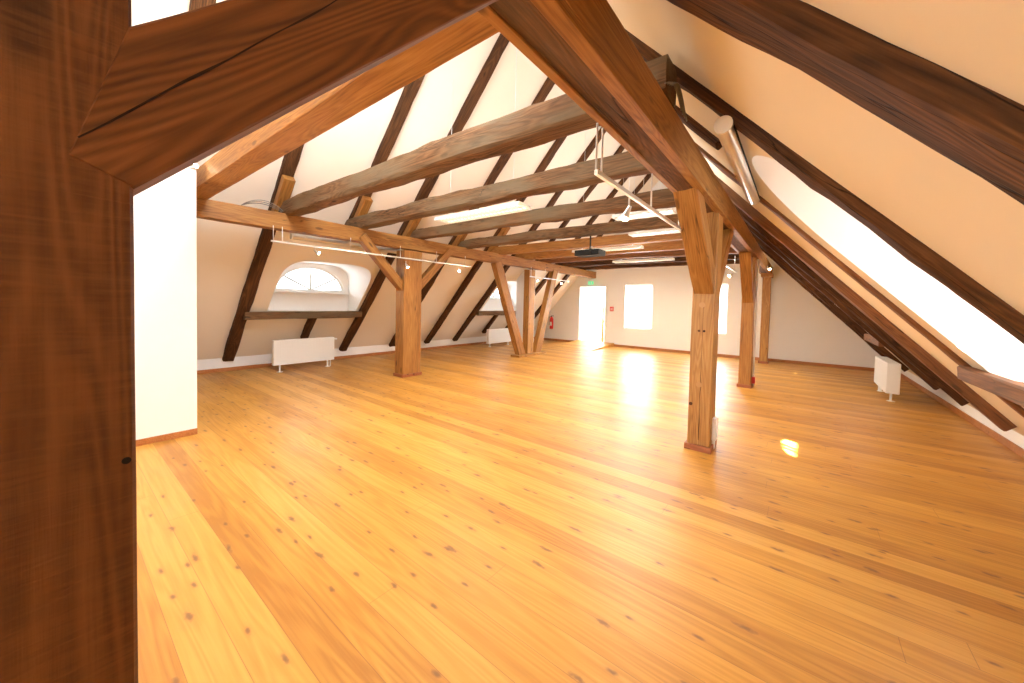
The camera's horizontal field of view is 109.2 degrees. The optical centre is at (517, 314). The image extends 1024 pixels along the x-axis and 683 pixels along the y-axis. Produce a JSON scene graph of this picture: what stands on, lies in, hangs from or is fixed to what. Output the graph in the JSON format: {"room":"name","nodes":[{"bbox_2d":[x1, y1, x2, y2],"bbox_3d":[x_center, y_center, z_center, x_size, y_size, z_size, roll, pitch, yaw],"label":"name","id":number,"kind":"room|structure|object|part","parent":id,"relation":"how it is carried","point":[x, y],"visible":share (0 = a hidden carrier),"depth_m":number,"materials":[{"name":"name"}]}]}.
{"room":"empty attic loft","nodes":[
{"label":"empty attic loft","id":0,"kind":"room"},
{"bbox_2d":[133,168,196,439],"bbox_3d":[-6.726,-0.177,3.315,4.100,2.930,5.020,3,2,38],"label":"wall partition","id":1,"kind":"structure","parent":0,"point":[165,233],"depth_m":3.85,"materials":[{"name":"paint"}]},
{"bbox_2d":[136,428,196,446],"bbox_3d":[-5.131,1.332,2.101,0.018,0.065,5.020,3,2,38],"label":"baseboard","id":2,"kind":"structure","parent":1,"relation":"attached to","point":[139,442],"depth_m":3.88,"materials":[{"name":"brown wood"}]},
{"bbox_2d":[188,163,198,168],"bbox_3d":[-3.552,-1.629,3.970,0.104,0.073,0.061,1,2,-8],"label":"spot lamp","id":3,"kind":"object","parent":1,"relation":"on","point":[194,166],"visible":0.7,"depth_m":3.96,"materials":[{"name":"metal"}]},
{"bbox_2d":[197,336,486,369],"bbox_3d":[-4.661,1.000,9.431,0.120,0.300,17.200,3,2,38],"label":"wall","id":4,"kind":"structure","parent":0,"point":[205,364],"depth_m":9.43,"materials":[{"name":"paint"}]},
{"bbox_2d":[197,342,485,373],"bbox_3d":[-4.609,1.115,9.392,0.018,0.075,17.200,3,2,38],"label":"baseboard","id":5,"kind":"structure","parent":4,"relation":"attached to","point":[476,343],"depth_m":9.35,"materials":[{"name":"brown wood"}]},
{"bbox_2d":[131,0,658,359],"bbox_3d":[-2.293,-2.083,7.563,5.675,6.129,17.200,3,2,38],"label":"ceiling","id":6,"kind":"structure","parent":0,"point":[225,251],"depth_m":6.97,"materials":[{"name":"beige paint"}]},
{"bbox_2d":[189,0,215,10],"bbox_3d":[-4.521,-1.963,4.811,5.686,6.117,0.217,3,2,38],"label":"rafter","id":7,"kind":"object","parent":6,"relation":"attached to","point":[194,4],"visible":0.02,"depth_m":3.89,"materials":[{"name":"brown wood"}]},
{"bbox_2d":[222,144,303,361],"bbox_3d":[-3.768,-1.977,5.781,5.678,6.112,0.215,3,2,38],"label":"rafter","id":8,"kind":"object","parent":6,"relation":"attached to","point":[290,161],"visible":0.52,"depth_m":6.47,"materials":[{"name":"brown wood"}]},
{"bbox_2d":[300,318,316,337],"bbox_3d":[-4.718,0.248,8.204,0.643,0.674,0.168,3,2,38],"label":"stub","id":9,"kind":"object","parent":6,"relation":"attached to","point":[309,324],"visible":0.64,"depth_m":8.15,"materials":[{"name":"brown wood"}]},
{"bbox_2d":[274,266,348,294],"bbox_3d":[-4.584,-0.774,8.111,0.180,0.610,1.600,3,2,38],"label":"window","id":10,"kind":"structure","parent":6,"relation":"attached to","point":[284,290],"depth_m":8.13,"materials":[{"name":"white paint"}]},
{"bbox_3d":[-4.571,-0.483,8.105,0.130,0.030,1.600,3,2,38],"label":"sill","id":11,"kind":"part","parent":10,"relation":"part of","materials":[{"name":"white paint"}]},
{"bbox_2d":[290,233,399,253],"bbox_3d":[-3.271,-1.430,7.170,0.110,0.230,2.170,3,2,38],"label":"lamp","id":12,"kind":"object","parent":6,"relation":"hanging from","point":[292,236],"visible":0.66,"depth_m":6.84,"materials":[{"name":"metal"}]},
{"bbox_2d":[348,75,424,218],"bbox_3d":[-2.034,-3.192,6.060,3.362,3.614,0.208,3,2,37],"label":"rafter","id":13,"kind":"object","parent":6,"relation":"attached to","point":[410,91],"visible":0.39,"depth_m":6.02,"materials":[{"name":"brown wood"}]},
{"bbox_2d":[339,33,508,350],"bbox_3d":[-2.294,-2.003,7.691,5.679,6.120,0.220,3,2,38],"label":"rafter","id":14,"kind":"object","parent":6,"relation":"attached to","point":[488,68],"visible":0.51,"depth_m":6.71,"materials":[{"name":"brown wood"}]},
{"bbox_2d":[243,311,361,319],"bbox_3d":[-4.517,0.010,7.879,0.161,0.164,2.340,3,2,38],"label":"beam","id":15,"kind":"structure","parent":14,"relation":"attached to","point":[287,314],"depth_m":7.69,"materials":[{"name":"brown wood"}]},
{"bbox_2d":[402,218,421,236],"bbox_3d":[-2.193,-1.891,7.639,0.848,0.900,0.162,3,2,38],"label":"packing timber","id":16,"kind":"object","parent":14,"relation":"attached to","point":[412,225],"visible":0.37,"depth_m":7.61,"materials":[{"name":"brown wood"}]},
{"bbox_2d":[389,77,554,346],"bbox_3d":[-1.421,-2.016,8.824,5.683,6.109,0.218,3,2,38],"label":"rafter","id":17,"kind":"object","parent":6,"relation":"attached to","point":[548,84],"visible":0.29,"depth_m":8.02,"materials":[{"name":"brown wood"}]},
{"bbox_2d":[452,234,467,245],"bbox_3d":[-1.330,-1.905,8.756,0.846,0.900,0.163,3,2,38],"label":"packing timber","id":18,"kind":"object","parent":17,"relation":"attached to","point":[459,238],"visible":0.29,"depth_m":8.75,"materials":[{"name":"brown wood"}]},
{"bbox_2d":[434,48,531,223],"bbox_3d":[-0.569,-3.140,5.699,1.800,3.160,0.340,3,2,38],"label":"ceiling lamp","id":19,"kind":"object","parent":6,"relation":"hanging from","point":[518,206],"visible":0.98,"depth_m":5.61,"materials":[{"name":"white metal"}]},
{"bbox_2d":[482,315,497,332],"bbox_3d":[-1.006,0.280,13.167,0.806,0.854,0.170,3,2,39],"label":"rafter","id":20,"kind":"object","parent":6,"relation":"attached to","point":[494,317],"visible":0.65,"depth_m":13.11,"materials":[{"name":"brown wood"}]},
{"bbox_2d":[489,293,499,299],"bbox_3d":[-0.804,-0.834,13.000,0.180,0.610,1.600,3,2,38],"label":"window","id":21,"kind":"structure","parent":6,"relation":"attached to","point":[493,297],"depth_m":13.03,"materials":[{"name":"white paint"}]},
{"bbox_2d":[424,136,566,343],"bbox_3d":[-0.655,-2.025,9.812,5.678,6.105,0.216,3,2,38],"label":"rafter","id":22,"kind":"object","parent":6,"relation":"attached to","point":[545,162],"visible":0.48,"depth_m":10.29,"materials":[{"name":"brown wood"}]},
{"bbox_2d":[487,227,509,251],"bbox_3d":[-0.566,-1.918,9.743,0.847,0.898,0.163,3,2,37],"label":"packing timber","id":23,"kind":"object","parent":22,"relation":"attached to","point":[504,231],"visible":0.36,"depth_m":9.55,"materials":[{"name":"brown wood"}]},
{"bbox_2d":[492,233,681,254],"bbox_3d":[1.531,-1.601,8.176,6.030,0.207,0.188,3,2,38],"label":"beam","id":24,"kind":"structure","parent":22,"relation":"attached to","point":[623,239],"depth_m":8.11,"materials":[{"name":"brown wood"}]},
{"bbox_2d":[452,127,605,340],"bbox_3d":[0.079,-2.041,10.758,5.673,6.120,0.221,3,2,38],"label":"rafter","id":25,"kind":"object","parent":6,"relation":"attached to","point":[592,145],"visible":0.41,"depth_m":10.91,"materials":[{"name":"brown wood"}]},
{"bbox_2d":[476,311,515,315],"bbox_3d":[-0.637,-0.051,12.900,0.158,0.159,2.310,3,2,38],"label":"beam","id":26,"kind":"structure","parent":25,"relation":"attached to","point":[480,313],"depth_m":12.40,"materials":[{"name":"brown wood"}]},
{"bbox_2d":[505,177,628,327],"bbox_3d":[1.592,-2.062,12.713,5.680,6.122,0.221,3,2,38],"label":"rafter","id":27,"kind":"object","parent":6,"relation":"attached to","point":[614,191],"visible":0.2,"depth_m":11.98,"materials":[{"name":"brown wood"}]},
{"bbox_2d":[531,145,624,269],"bbox_3d":[1.742,-3.209,11.004,3.440,3.698,0.192,3,2,38],"label":"rafter","id":28,"kind":"object","parent":6,"relation":"attached to","point":[621,148],"visible":0.23,"depth_m":10.72,"materials":[{"name":"brown wood"}]},
{"bbox_2d":[534,174,650,318],"bbox_3d":[2.327,-2.072,13.661,5.675,6.111,0.225,3,2,38],"label":"rafter","id":29,"kind":"object","parent":6,"relation":"attached to","point":[647,177],"visible":0.25,"depth_m":13.11,"materials":[{"name":"brown wood"}]},
{"bbox_2d":[516,268,535,342],"bbox_3d":[0.258,-0.208,12.187,0.400,2.780,0.500,3,2,38],"label":"wall","id":30,"kind":"structure","parent":0,"point":[520,281],"depth_m":12.00,"materials":[{"name":"paint"}]},
{"bbox_2d":[136,338,1023,682],"bbox_3d":[0.787,1.411,7.120,11.550,0.120,20.200,3,2,38],"label":"floor","id":31,"kind":"structure","parent":0,"point":[487,514],"depth_m":2.51,"materials":[{"name":"brown wood"}]},
{"bbox_2d":[0,0,137,682],"bbox_3d":[-0.681,0.220,0.441,0.242,2.600,0.282,3,2,38],"label":"timber post","id":32,"kind":"object","parent":31,"relation":"on","point":[69,614],"visible":0.92,"depth_m":0.43,"materials":[{"name":"brown wood"}]},
{"bbox_2d":[69,0,497,195],"bbox_3d":[-0.241,-0.705,0.849,0.116,1.075,1.032,3,2,38],"label":"wooden beam","id":33,"kind":"structure","parent":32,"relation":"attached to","point":[178,90],"depth_m":0.54,"materials":[{"name":"brown wood"}]},
{"bbox_2d":[272,337,336,372],"bbox_3d":[-4.636,0.858,7.998,0.110,0.674,1.305,3,2,38],"label":"radiator","id":34,"kind":"object","parent":31,"relation":"on","point":[301,350],"visible":1,"depth_m":7.87,"materials":[{"name":"white metal"}]},
{"bbox_2d":[393,250,421,377],"bbox_3d":[-2.263,-0.015,7.545,0.324,2.560,0.474,3,2,38],"label":"timber post","id":35,"kind":"object","parent":31,"relation":"on","point":[408,300],"visible":0.98,"depth_m":7.42,"materials":[{"name":"brown wood"}]},
{"bbox_2d":[271,225,470,266],"bbox_3d":[-2.380,-1.222,7.033,0.022,0.243,4.160,3,2,38],"label":"track rail","id":36,"kind":"object","parent":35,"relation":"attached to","point":[273,240],"visible":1,"depth_m":6.39,"materials":[{"name":"metal"}]},
{"bbox_2d":[359,233,402,290],"bbox_3d":[-2.615,-0.989,7.028,0.178,1.027,1.009,3,2,38],"label":"knee brace","id":37,"kind":"object","parent":35,"relation":"attached to","point":[367,244],"visible":0.91,"depth_m":6.96,"materials":[{"name":"brown wood"}]},
{"bbox_3d":[-2.292,1.234,7.584,0.324,0.060,0.474,3,2,38],"label":"plinth trim","id":38,"kind":"part","parent":35,"relation":"part of","materials":[{"name":"red wood"}]},
{"bbox_2d":[421,248,452,289],"bbox_3d":[-1.859,-1.000,8.005,0.178,1.030,1.016,3,2,38],"label":"knee brace","id":39,"kind":"object","parent":35,"relation":"attached to","point":[433,268],"visible":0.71,"depth_m":7.96,"materials":[{"name":"brown wood"}]},
{"bbox_2d":[486,328,510,346],"bbox_3d":[-0.642,0.820,13.164,0.110,0.624,1.325,3,2,38],"label":"radiator","id":40,"kind":"object","parent":31,"relation":"on","point":[499,335],"visible":0.92,"depth_m":13.01,"materials":[{"name":"white metal"}]},
{"bbox_2d":[491,260,524,354],"bbox_3d":[-0.243,-0.098,10.185,0.180,2.732,1.430,3,2,38],"label":"prop","id":41,"kind":"object","parent":31,"relation":"on","point":[498,270],"visible":0.96,"depth_m":10.06,"materials":[{"name":"brown wood"}]},
{"bbox_2d":[196,198,595,277],"bbox_3d":[-2.196,-1.539,7.620,0.214,0.407,17.000,3,2,38],"label":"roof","id":42,"kind":"structure","parent":41,"relation":"on","point":[213,210],"depth_m":6.32,"materials":[{"name":"brown wood"}]},
{"bbox_3d":[-3.830,-1.641,5.482,0.072,0.149,0.587,3,2,38],"label":"cable coil","id":43,"kind":"part","parent":42,"relation":"part of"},
{"bbox_2d":[196,12,498,199],"bbox_3d":[-2.202,-1.549,3.225,6.180,0.229,0.240,3,2,38],"label":"beam","id":44,"kind":"structure","parent":42,"relation":"on","point":[240,159],"depth_m":2.46,"materials":[{"name":"brown wood"}]},
{"bbox_2d":[278,54,676,215],"bbox_3d":[-1.491,-1.577,4.143,6.180,0.276,0.253,3,2,38],"label":"beam","id":45,"kind":"structure","parent":42,"relation":"on","point":[544,122],"depth_m":3.19,"materials":[{"name":"brown wood"}]},
{"bbox_2d":[271,175,295,211],"bbox_3d":[-3.700,-1.842,5.734,0.576,0.608,0.163,3,2,38],"label":"packing timber","id":46,"kind":"object","parent":45,"relation":"on","point":[286,185],"visible":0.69,"depth_m":5.63,"materials":[{"name":"brown wood"}]},
{"bbox_2d":[344,151,651,228],"bbox_3d":[-0.832,-1.582,5.119,6.030,0.267,0.246,3,2,38],"label":"beam","id":47,"kind":"structure","parent":42,"relation":"on","point":[578,175],"depth_m":4.45,"materials":[{"name":"brown wood"}]},
{"bbox_2d":[353,196,372,217],"bbox_3d":[-2.911,-1.855,6.754,0.575,0.607,0.163,3,2,38],"label":"packing timber","id":48,"kind":"object","parent":47,"relation":"on","point":[366,202],"visible":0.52,"depth_m":6.63,"materials":[{"name":"brown wood"}]},
{"bbox_2d":[410,188,675,239],"bbox_3d":[-0.048,-1.584,6.133,6.030,0.254,0.237,3,2,38],"label":"beam","id":49,"kind":"structure","parent":42,"relation":"on","point":[662,198],"depth_m":5.56,"materials":[{"name":"brown wood"}]},
{"bbox_2d":[611,213,622,220],"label":"ceiling lamp","id":50,"kind":"object","parent":49,"relation":"hanging from","point":[615,216],"depth_m":5.62,"materials":[{"name":"white plastic"}]},
{"bbox_2d":[656,207,676,214],"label":"ceiling lamp","id":51,"kind":"object","parent":49,"relation":"hanging from","point":[666,211],"depth_m":5.21,"materials":[{"name":"white plastic"}]},
{"bbox_2d":[458,214,677,248],"bbox_3d":[0.796,-1.596,7.226,6.030,0.236,0.238,3,2,38],"label":"beam","id":52,"kind":"structure","parent":42,"relation":"on","point":[651,223],"depth_m":6.91,"materials":[{"name":"brown wood"}]},
{"bbox_2d":[575,236,605,257],"bbox_3d":[1.342,-1.274,6.765,0.480,0.375,0.350,3,2,38],"label":"projector","id":53,"kind":"object","parent":52,"relation":"hanging from","point":[589,252],"visible":1,"depth_m":6.68,"materials":[{"name":"black plastic"}]},
{"bbox_2d":[629,210,655,219],"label":"ceiling lamp","id":54,"kind":"object","parent":52,"relation":"hanging from","point":[647,214],"depth_m":5.44,"materials":[{"name":"white plastic"}]},
{"bbox_2d":[515,240,683,259],"bbox_3d":[2.266,-1.612,9.126,6.030,0.212,0.192,3,2,38],"label":"beam","id":55,"kind":"structure","parent":42,"relation":"on","point":[671,245],"depth_m":8.90,"materials":[{"name":"brown wood"}]},
{"bbox_2d":[538,246,737,262],"bbox_3d":[3.016,-1.626,10.097,6.030,0.237,0.211,3,2,38],"label":"beam","id":56,"kind":"structure","parent":42,"relation":"on","point":[677,253],"depth_m":10.03,"materials":[{"name":"brown wood"}]},
{"bbox_2d":[557,254,738,266],"bbox_3d":[3.750,-1.639,11.045,6.030,0.214,0.209,3,2,38],"label":"beam","id":57,"kind":"structure","parent":42,"relation":"on","point":[730,256],"depth_m":11.52,"materials":[{"name":"brown wood"}]},
{"bbox_2d":[574,259,739,269],"bbox_3d":[4.487,-1.649,11.999,6.030,0.220,0.210,3,2,38],"label":"beam","id":58,"kind":"structure","parent":42,"relation":"on","point":[736,261],"depth_m":12.20,"materials":[{"name":"brown wood"}]},
{"bbox_2d":[511,351,545,357],"bbox_3d":[0.347,1.192,10.997,0.320,0.060,1.400,3,2,38],"label":"block","id":59,"kind":"object","parent":31,"relation":"on","point":[541,352],"visible":0.86,"depth_m":10.70,"materials":[{"name":"brown wood"}]},
{"bbox_2d":[523,269,534,353],"bbox_3d":[0.335,-0.058,10.954,0.244,2.560,0.344,3,2,38],"label":"timber post","id":60,"kind":"object","parent":31,"relation":"on","point":[529,282],"visible":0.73,"depth_m":10.85,"materials":[{"name":"brown wood"}]},
{"bbox_2d":[530,269,569,281],"bbox_3d":[1.063,-1.252,11.488,0.022,0.293,2.300,3,2,38],"label":"track rail","id":61,"kind":"object","parent":60,"relation":"attached to","point":[545,269],"visible":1,"depth_m":11.30,"materials":[{"name":"metal"}]},
{"bbox_2d":[533,270,557,351],"bbox_3d":[0.875,-0.116,11.633,0.177,2.710,1.180,3,2,37],"label":"prop","id":62,"kind":"object","parent":31,"relation":"on","point":[549,290],"visible":0.96,"depth_m":11.54,"materials":[{"name":"brown wood"}]},
{"bbox_2d":[553,340,613,350],"bbox_3d":[2.434,1.130,13.491,1.550,0.130,2.000,3,2,38],"label":"ramp","id":63,"kind":"object","parent":31,"relation":"on","point":[583,345],"visible":1,"depth_m":13.39,"materials":[{"name":"brown wood"}]},
{"bbox_2d":[601,308,604,341],"bbox_3d":[4.064,0.460,15.067,1.210,1.450,0.060,3,2,38],"label":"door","id":64,"kind":"structure","parent":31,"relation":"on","point":[603,321],"depth_m":15.40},
{"bbox_2d":[684,212,722,453],"bbox_3d":[2.071,0.196,4.026,0.264,2.560,0.344,3,2,38],"label":"timber post","id":65,"kind":"object","parent":31,"relation":"on","point":[705,307],"visible":0.91,"depth_m":3.92,"materials":[{"name":"brown wood"}]},
{"bbox_2d":[673,188,714,293],"bbox_3d":[1.758,-0.709,3.565,0.207,1.051,1.137,3,2,38],"label":"knee brace","id":66,"kind":"object","parent":65,"relation":"attached to","point":[690,203],"visible":0.86,"depth_m":3.44,"materials":[{"name":"brown wood"}]},
{"bbox_3d":[2.041,1.442,4.065,0.264,0.065,0.344,3,2,38],"label":"plinth trim","id":67,"kind":"part","parent":65,"relation":"part of","materials":[{"name":"red wood"}]},
{"bbox_2d":[711,417,717,448],"bbox_3d":[2.158,1.300,3.985,0.047,0.340,0.100,3,2,38],"label":"box","id":68,"kind":"object","parent":65,"relation":"attached to","point":[714,419],"visible":0.94,"depth_m":3.95,"materials":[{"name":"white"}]},
{"bbox_2d":[720,229,733,290],"bbox_3d":[2.441,-0.688,4.450,0.199,1.040,1.075,3,2,38],"label":"knee brace","id":69,"kind":"object","parent":65,"relation":"attached to","point":[727,233],"visible":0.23,"depth_m":4.44,"materials":[{"name":"brown wood"}]},
{"bbox_2d":[737,257,756,388],"bbox_3d":[4.577,0.157,7.246,0.249,2.560,0.344,3,2,38],"label":"timber post","id":70,"kind":"object","parent":31,"relation":"on","point":[747,309],"visible":0.8,"depth_m":7.14,"materials":[{"name":"brown wood"}]},
{"bbox_3d":[4.547,1.406,7.285,0.249,0.060,0.344,3,2,38],"label":"plinth trim","id":71,"kind":"part","parent":70,"relation":"part of","materials":[{"name":"red wood"}]},
{"bbox_2d":[739,252,753,302],"bbox_3d":[4.288,-0.717,6.814,0.184,0.992,0.956,3,2,38],"label":"knee brace","id":72,"kind":"object","parent":70,"relation":"attached to","point":[745,258],"visible":0.93,"depth_m":6.75,"materials":[{"name":"brown wood"}]},
{"bbox_2d":[751,375,754,383],"bbox_3d":[4.698,1.285,7.255,0.059,0.170,0.100,3,2,38],"label":"box","id":73,"kind":"object","parent":70,"relation":"on","point":[753,376],"visible":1,"depth_m":7.22,"materials":[{"name":"plastic"}]},
{"bbox_2d":[752,259,758,384],"bbox_3d":[4.808,0.164,7.358,0.025,2.550,0.080,3,2,38],"label":"cable conduit","id":74,"kind":"object","parent":70,"relation":"attached to","point":[757,259],"visible":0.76,"depth_m":7.33,"materials":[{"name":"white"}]},
{"bbox_2d":[758,272,772,363],"bbox_3d":[7.124,0.108,10.471,0.263,2.582,0.640,3,2,38],"label":"timber post","id":75,"kind":"object","parent":31,"relation":"on","point":[766,284],"visible":0.99,"depth_m":10.37,"materials":[{"name":"brown wood"}]},
{"bbox_2d":[477,0,772,273],"bbox_3d":[2.273,-1.205,4.169,0.256,0.266,17.000,3,2,38],"label":"wooden beam","id":76,"kind":"structure","parent":75,"relation":"on","point":[582,46],"depth_m":1.72,"materials":[{"name":"brown wood"}]},
{"bbox_2d":[594,123,680,231],"bbox_3d":[1.164,-0.924,2.947,0.022,0.278,2.396,3,2,38],"label":"track rail","id":77,"kind":"object","parent":76,"relation":"hanging from","point":[598,173],"visible":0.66,"depth_m":2.30,"materials":[{"name":"metal"}]},
{"bbox_2d":[620,197,631,220],"bbox_3d":[0.711,-0.697,2.402,0.064,0.158,0.067,3,2,38],"label":"spot lamp","id":78,"kind":"object","parent":77,"relation":"hanging from","point":[625,216],"visible":1,"depth_m":2.39,"materials":[{"name":"metal"}]},
{"bbox_2d":[665,81,686,121],"bbox_3d":[0.980,-1.333,2.238,0.033,0.134,0.409,3,2,38],"label":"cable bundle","id":79,"kind":"object","parent":76,"relation":"attached to","point":[676,85],"visible":1,"depth_m":2.28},
{"bbox_2d":[726,262,736,272],"bbox_3d":[3.817,-0.963,6.518,0.022,0.293,1.600,3,2,38],"label":"track rail","id":80,"kind":"object","parent":76,"relation":"hanging from","point":[727,266],"visible":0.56,"depth_m":6.64,"materials":[{"name":"metal"}]},
{"bbox_2d":[874,356,900,401],"bbox_3d":[6.832,1.169,6.757,0.174,0.674,1.325,3,2,38],"label":"radiator","id":81,"kind":"object","parent":31,"relation":"on","point":[887,372],"visible":1,"depth_m":6.30,"materials":[{"name":"white metal"}]},
{"bbox_2d":[877,356,898,363],"bbox_3d":[6.818,0.836,6.716,0.146,0.005,1.198,3,2,38],"label":"grille","id":82,"kind":"object","parent":81,"relation":"attached to","point":[885,360],"depth_m":6.62,"materials":[{"name":"white metal"}]},
{"bbox_2d":[582,287,602,339],"bbox_3d":[3.194,-0.174,16.300,0.120,2.600,2.700,3,2,38],"label":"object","id":83,"kind":"structure","parent":0,"point":[593,296],"depth_m":16.45,"materials":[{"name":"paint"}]},
{"bbox_2d":[601,287,605,337],"bbox_3d":[4.859,-0.145,16.657,2.080,2.600,0.100,3,2,38],"label":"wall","id":84,"kind":"structure","parent":0,"point":[604,288],"depth_m":17.19,"materials":[{"name":"paint"}]},
{"bbox_2d":[625,285,652,329],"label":"window","id":85,"kind":"structure","parent":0,"point":[634,292],"depth_m":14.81,"materials":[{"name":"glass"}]},
{"bbox_2d":[534,181,879,367],"bbox_3d":[5.303,-2.071,12.751,11.950,6.709,0.300,3,2,38],"label":"wall","id":86,"kind":"structure","parent":0,"point":[801,328],"depth_m":11.55,"materials":[{"name":"paint"}]},
{"bbox_2d":[549,316,552,328],"bbox_3d":[1.430,0.328,15.458,0.185,0.565,0.165,1,2,-16],"label":"fire extinguisher","id":87,"kind":"object","parent":86,"relation":"attached to","point":[551,318],"visible":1,"depth_m":15.40,"materials":[{"name":"red metal"}]},
{"bbox_2d":[534,337,573,341],"bbox_3d":[1.544,1.070,15.494,2.250,0.085,0.018,3,2,38],"label":"baseboard","id":88,"kind":"structure","parent":86,"relation":"attached to","point":[552,339],"depth_m":15.38,"materials":[{"name":"brown wood"}]},
{"bbox_2d":[577,285,606,341],"bbox_3d":[3.026,0.015,14.524,1.200,2.316,0.320,3,2,38],"label":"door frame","id":89,"kind":"structure","parent":86,"relation":"in","point":[581,288],"depth_m":14.76,"materials":[{"name":"white paint"}]},
{"bbox_2d":[718,284,727,333],"bbox_3d":[6.351,-0.186,11.957,0.980,1.600,0.230,3,2,38],"label":"window","id":90,"kind":"structure","parent":86,"relation":"in","point":[722,284],"depth_m":11.73,"materials":[{"name":"white paint"}]},
{"bbox_2d":[614,344,874,370],"bbox_3d":[6.491,1.305,11.672,7.860,0.085,0.018,3,2,38],"label":"baseboard","id":91,"kind":"structure","parent":86,"relation":"attached to","point":[615,345],"depth_m":10.71,"materials":[{"name":"brown wood"}]},
{"bbox_2d":[607,0,1023,435],"bbox_3d":[2.193,-1.842,4.096,5.675,6.184,17.200,3,2,38],"label":"ceiling","id":92,"kind":"structure","parent":0,"point":[971,223],"depth_m":1.62,"materials":[{"name":"beige paint"}]},
{"bbox_2d":[572,132,643,252],"bbox_3d":[2.118,-2.961,8.534,1.700,2.916,0.250,3,2,38],"label":"ceiling lamp","id":93,"kind":"object","parent":92,"relation":"hanging from","point":[631,247],"visible":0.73,"depth_m":8.31,"materials":[{"name":"white plastic"}]},
{"bbox_2d":[612,181,674,262],"bbox_3d":[3.596,-3.004,10.361,1.700,2.980,0.250,3,2,38],"label":"ceiling lamp","id":94,"kind":"object","parent":92,"relation":"hanging from","point":[668,258],"visible":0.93,"depth_m":10.35,"materials":[{"name":"white ceramic"}]},
{"bbox_2d":[628,182,680,236],"bbox_3d":[2.531,-2.541,6.639,0.900,2.130,0.250,3,2,38],"label":"ceiling lamp","id":95,"kind":"object","parent":92,"relation":"hanging from","point":[666,230],"visible":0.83,"depth_m":6.65,"materials":[{"name":"white plastic"}]},
{"bbox_2d":[673,105,721,149],"bbox_3d":[0.750,-3.229,4.160,3.062,3.293,0.202,3,2,37],"label":"rafter","id":96,"kind":"object","parent":92,"relation":"attached to","point":[697,128],"visible":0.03,"depth_m":3.38,"materials":[{"name":"brown wood"}]},
{"bbox_2d":[714,115,759,204],"bbox_3d":[1.890,-1.242,3.055,0.110,0.193,1.970,3,2,38],"label":"lamp","id":97,"kind":"object","parent":92,"relation":"hanging from","point":[726,131],"visible":1,"depth_m":2.64,"materials":[{"name":"metal"}]},
{"bbox_2d":[760,246,885,356],"bbox_3d":[6.862,-1.872,10.155,5.506,5.927,0.188,3,2,38],"label":"rafter","id":98,"kind":"object","parent":92,"relation":"attached to","point":[762,249],"visible":0.16,"depth_m":9.33,"materials":[{"name":"brown wood"}]},
{"bbox_2d":[625,29,1023,343],"bbox_3d":[1.036,-1.818,2.561,5.575,6.019,0.198,3,2,38],"label":"rafter","id":99,"kind":"object","parent":92,"relation":"attached to","point":[1011,320],"visible":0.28,"depth_m":1.90,"materials":[{"name":"brown wood"}]},
{"bbox_2d":[750,231,908,371],"bbox_3d":[6.100,-1.861,9.168,5.511,5.924,0.191,3,2,38],"label":"rafter","id":100,"kind":"object","parent":92,"relation":"attached to","point":[860,330],"visible":0.29,"depth_m":8.35,"materials":[{"name":"brown wood"}]},
{"bbox_2d":[744,221,939,389],"bbox_3d":[4.752,-1.838,7.427,5.517,5.925,0.191,3,2,38],"label":"rafter","id":101,"kind":"object","parent":92,"relation":"attached to","point":[804,275],"visible":0.29,"depth_m":6.52,"materials":[{"name":"brown wood"}]},
{"bbox_2d":[667,0,1023,204],"bbox_3d":[0.331,-1.808,1.642,5.608,6.000,0.298,3,2,42],"label":"rafter","id":102,"kind":"object","parent":92,"relation":"attached to","point":[974,126],"visible":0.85,"depth_m":0.95,"materials":[{"name":"brown wood"}]},
{"bbox_2d":[733,203,968,405],"bbox_3d":[4.017,-1.827,6.479,5.511,5.930,0.207,3,2,38],"label":"rafter","id":103,"kind":"object","parent":92,"relation":"attached to","point":[874,327],"visible":0.27,"depth_m":5.50,"materials":[{"name":"brown wood"}]},
{"bbox_2d":[696,143,1023,417],"bbox_3d":[2.416,-1.869,4.343,5.579,5.998,0.178,3,2,38],"label":"rafter","id":104,"kind":"object","parent":92,"relation":"attached to","point":[953,356],"visible":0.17,"depth_m":3.56,"materials":[{"name":"brown wood"}]},
{"bbox_2d":[715,175,1016,430],"bbox_3d":[3.240,-1.814,5.464,5.513,5.931,0.219,3,2,38],"label":"rafter","id":105,"kind":"object","parent":92,"relation":"attached to","point":[899,336],"visible":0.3,"depth_m":4.47,"materials":[{"name":"brown wood"}]},
{"bbox_2d":[864,334,883,346],"bbox_3d":[7.058,0.497,7.178,0.157,0.146,1.860,3,2,38],"label":"beam","id":106,"kind":"structure","parent":92,"relation":"attached to","point":[867,337],"depth_m":7.12,"materials":[{"name":"brown wood"}]},
{"bbox_2d":[957,365,1023,406],"bbox_3d":[3.249,0.519,2.310,0.142,0.130,2.100,3,2,38],"label":"beam","id":107,"kind":"structure","parent":92,"relation":"attached to","point":[1008,389],"depth_m":2.60,"materials":[{"name":"brown wood"}]},
{"bbox_2d":[901,369,1023,448],"bbox_3d":[4.409,1.432,2.423,0.120,0.300,17.200,3,2,38],"label":"wall","id":108,"kind":"structure","parent":0,"point":[1018,439],"depth_m":5.14,"materials":[{"name":"paint"}]},
{"bbox_2d":[901,373,1023,457],"bbox_3d":[4.352,1.534,2.469,0.018,0.090,17.200,3,2,38],"label":"baseboard","id":109,"kind":"structure","parent":108,"relation":"attached to","point":[1018,450],"depth_m":5.08,"materials":[{"name":"brown wood"}]}
]}

